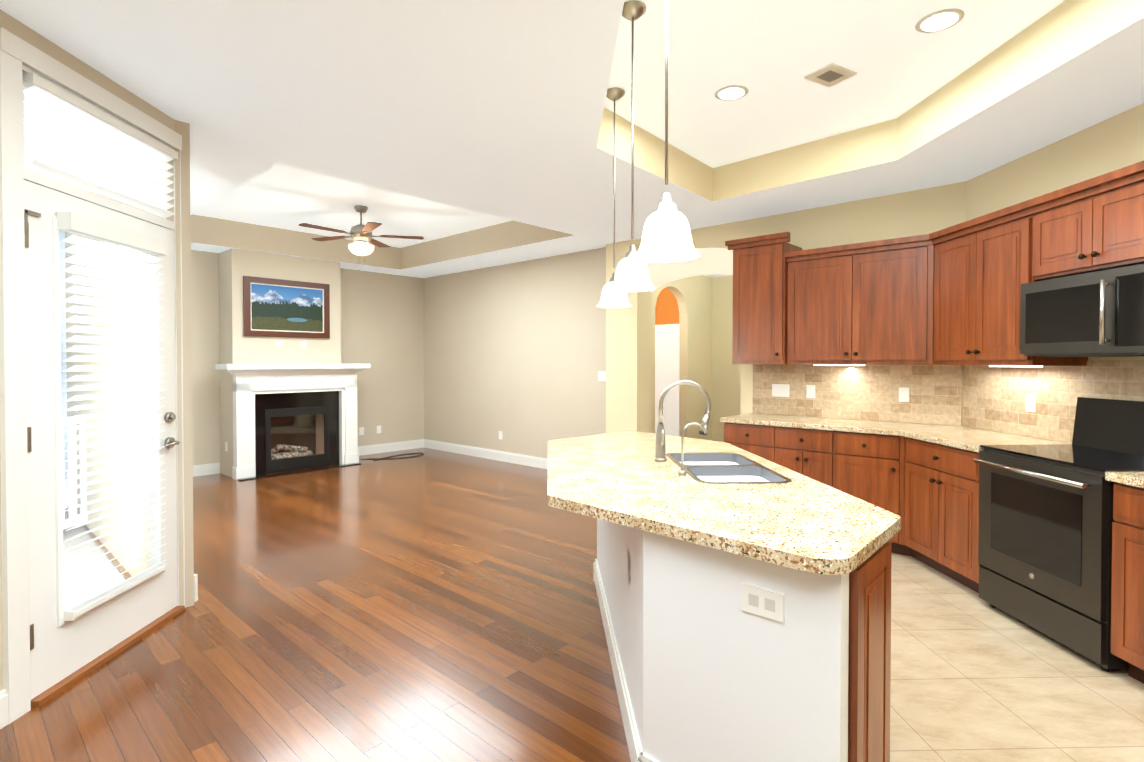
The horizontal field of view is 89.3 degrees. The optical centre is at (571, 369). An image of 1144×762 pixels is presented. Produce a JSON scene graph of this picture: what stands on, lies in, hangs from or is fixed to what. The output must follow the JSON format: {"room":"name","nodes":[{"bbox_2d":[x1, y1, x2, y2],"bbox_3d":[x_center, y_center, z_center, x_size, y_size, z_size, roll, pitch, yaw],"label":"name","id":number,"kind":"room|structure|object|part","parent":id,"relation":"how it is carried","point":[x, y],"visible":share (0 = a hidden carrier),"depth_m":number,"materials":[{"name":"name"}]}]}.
{"room":"kitchen","nodes":[
{"label":"kitchen","id":0,"kind":"room"},
{"bbox_2d":[0,448,630,761],"bbox_3d":[0.219,1.319,5.459,11.442,0.001,17.000,0,1,-2],"label":"floor","id":1,"kind":"structure","parent":0,"point":[431,605],"depth_m":2.91,"materials":[{"name":"brown wood"}]},
{"bbox_2d":[216,248,369,480],"bbox_3d":[-3.616,-0.077,7.522,0.716,2.736,1.760,1,1,42],"label":"fireplace","id":2,"kind":"object","parent":1,"relation":"on","point":[290,404],"visible":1,"depth_m":7.29,"materials":[{"name":"paint"}]},
{"bbox_2d":[276,341,281,346],"bbox_3d":[-3.675,-0.315,7.274,0.007,0.070,0.070,1,1,43],"label":"wall outlet plate","id":3,"kind":"object","parent":2,"relation":"attached to","point":[278,343],"depth_m":7.26,"materials":[{"name":"white plastic"}]},
{"bbox_3d":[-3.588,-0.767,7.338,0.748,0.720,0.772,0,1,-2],"label":"painting frame","id":4,"kind":"part","parent":2,"relation":"part of","materials":[{"name":"brown wood"}]},
{"bbox_2d":[369,453,423,460],"bbox_3d":[-2.747,1.101,8.456,1.068,0.367,0.655,0,1,-2],"label":"cord","id":5,"kind":"object","parent":1,"relation":"on","point":[395,455],"visible":0.79,"depth_m":8.36,"materials":[{"name":"black plastic"}]},
{"bbox_2d":[591,436,890,761],"bbox_3d":[0.567,0.924,2.697,0.809,0.868,2.535,0,1,-2],"label":"kitchen island","id":6,"kind":"object","parent":1,"relation":"on","point":[744,598],"depth_m":1.65,"materials":[{"name":"white"}]},
{"bbox_2d":[547,432,900,579],"bbox_3d":[0.439,0.466,2.729,1.128,0.038,2.632,0,1,-2],"label":"island countertop","id":7,"kind":"structure","parent":6,"relation":"on","point":[635,534],"depth_m":1.82,"materials":[{"name":"beige stone"}]},
{"bbox_2d":[651,380,710,463],"bbox_3d":[0.537,0.248,2.796,0.271,0.395,0.112,0,1,-2],"label":"faucet","id":8,"kind":"object","parent":7,"relation":"on","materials":[{"name":"silver metal"}]},
{"bbox_2d":[675,420,706,475],"bbox_3d":[0.513,0.338,2.472,0.122,0.224,0.036,0,1,-2],"label":"faucet","id":9,"kind":"object","parent":7,"relation":"on","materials":[{"name":"silver metal"}]},
{"bbox_2d":[667,452,798,491],"bbox_3d":[0.690,0.552,2.685,0.394,0.212,0.774,0,1,-2],"label":"sink","id":10,"kind":"object","parent":7,"relation":"in","point":[726,471],"depth_m":2.60,"materials":[{"name":"grey metal"}]},
{"bbox_2d":[724,425,895,552],"bbox_3d":[2.118,0.895,4.774,1.602,0.868,1.403,0,1,-2],"label":"base cabinet","id":11,"kind":"object","parent":1,"relation":"on","point":[861,466],"depth_m":4.37,"materials":[{"name":"brown wood"}]},
{"bbox_2d":[720,413,971,436],"bbox_3d":[2.102,0.438,4.769,1.635,0.038,1.425,0,1,-2],"label":"countertop","id":12,"kind":"structure","parent":11,"relation":"on","point":[752,423],"depth_m":4.57,"materials":[{"name":"beige stone"}]},
{"bbox_2d":[908,437,983,592],"bbox_3d":[2.645,0.910,3.697,0.619,0.868,0.730,0,1,-2],"label":"base cabinet","id":13,"kind":"object","parent":1,"relation":"on","point":[943,482],"depth_m":3.64,"materials":[{"name":"brown wood"}]},
{"bbox_2d":[900,429,1071,452],"bbox_3d":[2.630,0.451,3.831,0.641,0.038,1.010,0,1,-2],"label":"countertop","id":14,"kind":"structure","parent":13,"relation":"on","point":[970,439],"depth_m":3.69,"materials":[{"name":"beige stone"}]},
{"bbox_2d":[974,397,1143,671],"bbox_3d":[2.618,0.759,2.945,0.682,1.190,0.756,0,1,-2],"label":"range","id":15,"kind":"object","parent":1,"relation":"on","point":[1046,519],"visible":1,"depth_m":2.89,"materials":[{"name":"black metal"}]},
{"bbox_2d":[1111,481,1143,683],"bbox_3d":[2.687,0.931,2.167,0.619,0.868,0.796,0,1,-2],"label":"base cabinet","id":16,"kind":"object","parent":1,"relation":"on","point":[1127,586],"depth_m":2.47,"materials":[{"name":"brown wood"}]},
{"bbox_2d":[1105,472,1143,488],"bbox_3d":[2.676,0.474,2.160,0.641,0.038,0.796,0,1,-2],"label":"countertop","id":17,"kind":"structure","parent":16,"relation":"on","point":[1136,479],"depth_m":2.47,"materials":[{"name":"beige stone"}]},
{"bbox_2d":[0,9,1143,690],"bbox_3d":[-0.293,-0.045,5.066,10.398,2.740,13.760,0,1,-2],"label":"wall","id":18,"kind":"structure","parent":0,"point":[522,353],"depth_m":7.09,"materials":[{"name":"paint"}]},
{"bbox_2d":[0,689,7,728],"bbox_3d":[-2.122,1.323,0.268,0.016,0.135,3.950,0,1,-2],"label":"baseboard","id":19,"kind":"structure","parent":18,"relation":"attached to","point":[3,696],"depth_m":2.21,"materials":[{"name":"white wood"}]},
{"bbox_2d":[0,27,190,723],"bbox_3d":[-2.236,0.026,2.775,0.205,2.660,1.135,0,1,-2],"label":"door frame","id":20,"kind":"structure","parent":18,"relation":"attached to","point":[85,134],"depth_m":2.53,"materials":[{"name":"white wood"}]},
{"bbox_3d":[-2.179,0.332,3.133,0.059,0.198,0.130,0,1,-2],"label":"patio door handle","id":21,"kind":"part","parent":20,"relation":"part of","materials":[{"name":"silver metal"}]},
{"bbox_2d":[193,463,219,601],"bbox_3d":[-3.769,1.244,5.274,3.063,0.155,3.932,0,1,-2],"label":"baseboard","id":22,"kind":"structure","parent":18,"relation":"attached to","point":[214,468],"depth_m":7.07,"materials":[{"name":"white wood"}]},
{"bbox_2d":[359,427,363,434],"bbox_3d":[-3.125,0.915,8.604,0.007,0.115,0.075,1,1,43],"label":"wall outlet plate","id":23,"kind":"object","parent":18,"relation":"attached to","point":[361,429],"depth_m":8.60,"materials":[{"name":"white plastic"}]},
{"bbox_2d":[358,439,547,468],"bbox_3d":[-1.463,1.216,8.076,3.799,0.135,2.714,0,1,-2],"label":"baseboard","id":24,"kind":"structure","parent":18,"relation":"attached to","point":[532,461],"depth_m":8.64,"materials":[{"name":"white wood"}]},
{"bbox_2d":[499,431,502,439],"bbox_3d":[-1.000,0.922,8.118,0.075,0.115,0.007,1,1,43],"label":"wall outlet plate","id":25,"kind":"object","parent":18,"relation":"attached to","point":[500,432],"depth_m":8.10,"materials":[{"name":"white plastic"}]},
{"bbox_2d":[598,371,605,380],"bbox_3d":[0.359,0.079,6.865,0.120,0.115,0.008,1,1,43],"label":"wall outlet plate","id":26,"kind":"object","parent":18,"relation":"attached to","point":[601,375],"depth_m":6.86,"materials":[{"name":"white plastic"}]},
{"bbox_2d":[655,324,678,435],"bbox_3d":[1.645,0.249,9.816,0.700,2.020,0.040,1,1,42],"label":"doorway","id":27,"kind":"structure","parent":18,"relation":"attached to","point":[666,355],"depth_m":9.81,"materials":[{"name":"white"}]},
{"bbox_2d":[728,237,801,364],"bbox_3d":[1.741,-0.577,5.159,0.606,1.060,0.627,0,1,-2],"label":"upper cabinet","id":28,"kind":"object","parent":18,"relation":"attached to","point":[760,264],"depth_m":5.00,"materials":[{"name":"brown wood"}]},
{"bbox_2d":[788,237,923,364],"bbox_3d":[2.374,-0.490,4.668,1.095,0.900,0.986,0,1,-2],"label":"upper cabinet","id":29,"kind":"object","parent":18,"relation":"attached to","point":[901,331],"depth_m":4.51,"materials":[{"name":"brown wood"}]},
{"bbox_2d":[753,360,1143,442],"bbox_3d":[2.355,0.189,3.618,1.202,0.488,3.735,0,1,-2],"label":"backsplash","id":30,"kind":"structure","parent":18,"relation":"attached to","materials":[{"name":"beige tile"}]},
{"bbox_2d":[920,205,1091,368],"bbox_3d":[2.747,-0.478,3.820,0.408,0.900,1.008,0,1,-2],"label":"upper cabinet","id":31,"kind":"object","parent":18,"relation":"attached to","point":[975,272],"depth_m":3.71,"materials":[{"name":"brown wood"}]},
{"bbox_2d":[1028,169,1143,280],"bbox_3d":[2.800,-0.711,2.930,0.349,0.410,0.752,0,1,-2],"label":"upper cabinet","id":32,"kind":"object","parent":18,"relation":"attached to","point":[1100,226],"depth_m":2.95,"materials":[{"name":"brown wood"}]},
{"bbox_2d":[1020,264,1143,356],"bbox_3d":[2.748,-0.273,2.935,0.450,0.416,0.754,0,1,-2],"label":"microwave oven","id":33,"kind":"object","parent":32,"relation":"attached to","point":[1097,314],"visible":1,"depth_m":2.90,"materials":[{"name":"grey metal"}]},
{"bbox_2d":[0,0,1143,277],"bbox_3d":[-1.560,-1.580,5.370,15.000,0.320,17.000,0,1,-2],"label":"ceiling","id":34,"kind":"structure","parent":0,"point":[464,134],"depth_m":3.25,"materials":[{"name":"white paint"}]},
{"bbox_2d":[298,205,423,269],"bbox_3d":[-2.258,-1.413,6.282,1.259,0.677,1.246,0,1,-2],"label":"ceiling fan","id":35,"kind":"object","parent":34,"relation":"hanging from","point":[361,235],"visible":1,"depth_m":6.18,"materials":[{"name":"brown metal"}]},
{"bbox_2d":[597,87,630,307],"bbox_3d":[0.257,-1.028,3.507,0.212,1.289,0.212,0,1,-2],"label":"pendant light","id":36,"kind":"object","parent":34,"relation":"hanging from","point":[613,299],"visible":0.83,"depth_m":3.47,"materials":[{"name":"white glass"}]},
{"bbox_2d":[610,0,654,291],"bbox_3d":[0.280,-1.017,2.677,0.212,1.289,0.212,0,1,-2],"label":"pendant light","id":37,"kind":"object","parent":34,"relation":"hanging from","point":[632,274],"visible":0.85,"depth_m":2.65,"materials":[{"name":"white glass"}]},
{"bbox_2d":[633,0,699,261],"bbox_3d":[0.302,-1.006,1.847,0.212,1.289,0.212,0,1,-2],"label":"pendant light","id":38,"kind":"object","parent":34,"relation":"hanging from","point":[666,236],"visible":1,"depth_m":1.82,"materials":[{"name":"white glass"}]},
{"bbox_2d":[715,85,748,100],"bbox_3d":[0.962,-1.667,3.497,0.198,0.010,0.198,0,1,-11],"label":"recessed light","id":39,"kind":"object","parent":34,"relation":"in","point":[732,92],"depth_m":3.48,"materials":[{"name":"white glass"}]},
{"bbox_2d":[804,62,856,86],"bbox_3d":[1.463,-1.663,3.281,0.220,0.013,0.180,0,1,-30],"label":"ceiling vent","id":40,"kind":"object","parent":34,"relation":"in","point":[830,74],"visible":1,"depth_m":3.27,"materials":[{"name":"white metal"}]},
{"bbox_2d":[915,8,964,32],"bbox_3d":[1.749,-1.657,2.758,0.198,0.010,0.198,0,1,-11],"label":"recessed light","id":41,"kind":"object","parent":34,"relation":"in","point":[939,20],"depth_m":2.74,"materials":[{"name":"white glass"}]},
{"bbox_2d":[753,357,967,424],"bbox_3d":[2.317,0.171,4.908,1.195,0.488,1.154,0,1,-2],"label":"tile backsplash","id":42,"kind":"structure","parent":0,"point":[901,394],"depth_m":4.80,"materials":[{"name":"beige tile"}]},
{"bbox_2d":[890,553,1143,761],"bbox_3d":[1.729,1.357,2.582,2.520,0.004,8.365,0,1,-2],"label":"floor","id":43,"kind":"structure","parent":0,"point":[975,677],"depth_m":2.46,"materials":[{"name":"tile"}]},
{"label":"outside","id":44,"kind":"structure","parent":0,"visible":0},
{"bbox_2d":[59,230,67,507],"bbox_3d":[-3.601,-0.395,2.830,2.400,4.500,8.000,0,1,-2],"label":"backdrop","id":45,"kind":"structure","parent":44,"point":[63,328],"depth_m":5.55,"materials":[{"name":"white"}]},
{"bbox_2d":[61,416,126,610],"bbox_3d":[-3.583,0.942,3.099,2.450,1.060,5.500,0,1,-2],"label":"deck","id":46,"kind":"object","parent":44,"point":[86,556],"depth_m":4.27,"materials":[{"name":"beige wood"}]}
]}

